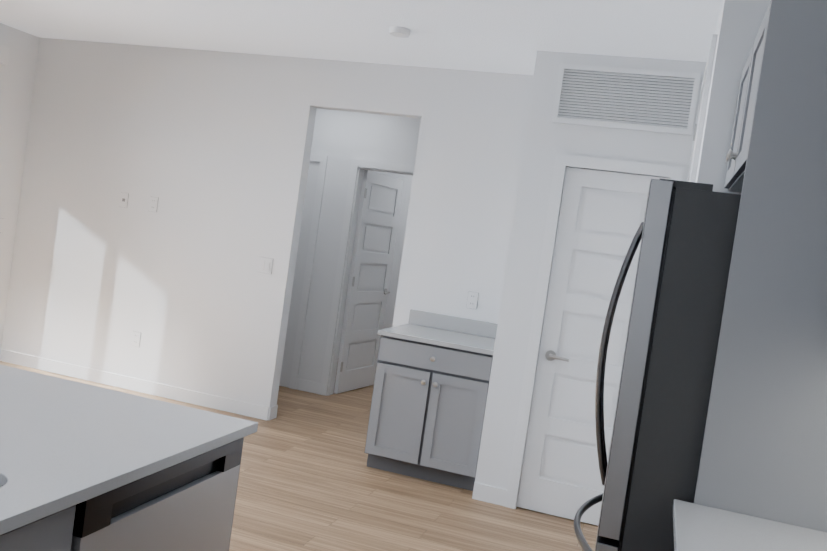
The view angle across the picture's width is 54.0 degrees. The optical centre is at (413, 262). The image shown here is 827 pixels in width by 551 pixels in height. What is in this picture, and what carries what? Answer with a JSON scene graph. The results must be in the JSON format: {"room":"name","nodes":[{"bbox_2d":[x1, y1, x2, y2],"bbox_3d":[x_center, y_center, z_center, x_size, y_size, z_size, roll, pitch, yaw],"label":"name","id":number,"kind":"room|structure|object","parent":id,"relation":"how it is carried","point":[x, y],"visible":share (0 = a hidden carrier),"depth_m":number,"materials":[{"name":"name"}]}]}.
{"room":"kitchen","nodes":[
{"label":"kitchen","id":0,"kind":"room"},
{"bbox_2d":[0,23,39,356],"bbox_3d":[-4.217,-0.549,3.993,0.220,2.750,12.740,9,2,17],"label":"wall","id":1,"kind":"structure","parent":0,"point":[18,54],"depth_m":6.72,"materials":[{"name":"paint"}]},
{"bbox_2d":[0,37,533,419],"bbox_3d":[-1.326,-0.225,6.299,4.440,2.750,0.132,9,2,17],"label":"wall","id":2,"kind":"structure","parent":0,"point":[160,211],"depth_m":6.33,"materials":[{"name":"paint"}]},
{"bbox_2d":[0,358,597,550],"bbox_3d":[-1.557,1.283,3.164,6.660,0.080,13.140,9,2,17],"label":"floor","id":3,"kind":"structure","parent":0,"point":[309,480],"depth_m":4.70,"materials":[{"name":"brown wood"}]},
{"bbox_2d":[0,428,257,550],"bbox_3d":[-1.386,0.903,0.827,0.636,0.884,3.665,9,2,17],"label":"kitchen island","id":4,"kind":"object","parent":3,"relation":"on","point":[188,503],"depth_m":2.05,"materials":[{"name":"silver metal"}]},
{"bbox_2d":[0,364,257,527],"bbox_3d":[-1.581,0.458,0.892,1.161,0.121,3.730,9,2,17],"label":"island countertop","id":5,"kind":"structure","parent":4,"relation":"on","point":[62,441],"depth_m":2.15,"materials":[{"name":"white stone"}]},
{"bbox_2d":[364,309,497,490],"bbox_3d":[0.173,0.893,5.415,0.764,1.015,0.682,9,2,17],"label":"base cabinet","id":6,"kind":"object","parent":3,"relation":"on","point":[429,395],"visible":0.92,"depth_m":5.14,"materials":[{"name":"grey wood"}]},
{"bbox_2d":[377,309,497,355],"bbox_3d":[0.236,0.455,5.407,0.764,0.130,0.667,9,2,17],"label":"countertop","id":7,"kind":"structure","parent":6,"relation":"on","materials":[{"name":"stone"}]},
{"bbox_2d":[574,179,740,550],"bbox_3d":[1.048,0.707,2.698,0.946,1.817,0.850,9,2,17],"label":"fridge","id":8,"kind":"object","parent":3,"relation":"on","point":[685,236],"visible":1,"depth_m":2.36,"materials":[{"name":"black metal"}]},
{"bbox_2d":[673,499,826,550],"bbox_3d":[0.339,1.153,0.177,0.718,0.914,4.298,9,2,17],"label":"countertop","id":9,"kind":"structure","parent":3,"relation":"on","point":[697,527],"depth_m":2.09,"materials":[{"name":"white stone"}]},
{"bbox_2d":[694,0,826,531],"bbox_3d":[1.238,0.467,2.626,0.648,2.350,0.897,9,2,17],"label":"surround","id":10,"kind":"object","parent":3,"relation":"on","point":[764,452],"visible":1,"depth_m":2.23,"materials":[{"name":"grey wood"}]},
{"bbox_2d":[279,108,420,395],"bbox_3d":[-0.915,-0.208,7.440,4.320,2.750,0.150,9,2,17],"label":"wall","id":11,"kind":"structure","parent":0,"point":[352,231],"depth_m":7.24,"materials":[{"name":"paint"}]},
{"bbox_2d":[0,0,721,74],"bbox_3d":[-1.164,-1.518,3.065,6.660,0.080,13.140,9,2,17],"label":"ceiling","id":12,"kind":"structure","parent":0,"point":[507,36],"depth_m":4.92,"materials":[{"name":"white paint"}]},
{"bbox_2d":[389,26,410,37],"bbox_3d":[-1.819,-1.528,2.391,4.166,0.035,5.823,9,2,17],"label":"smoke detector","id":13,"kind":"object","parent":12,"relation":"in","point":[399,32],"visible":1,"depth_m":4.79,"materials":[{"name":"white plastic"}]},
{"bbox_2d":[472,0,770,525],"bbox_3d":[1.783,0.226,5.872,1.820,2.750,5.620,9,2,17],"label":"wall","id":14,"kind":"structure","parent":0,"point":[607,138],"depth_m":4.81,"materials":[{"name":"paint"}]}
]}

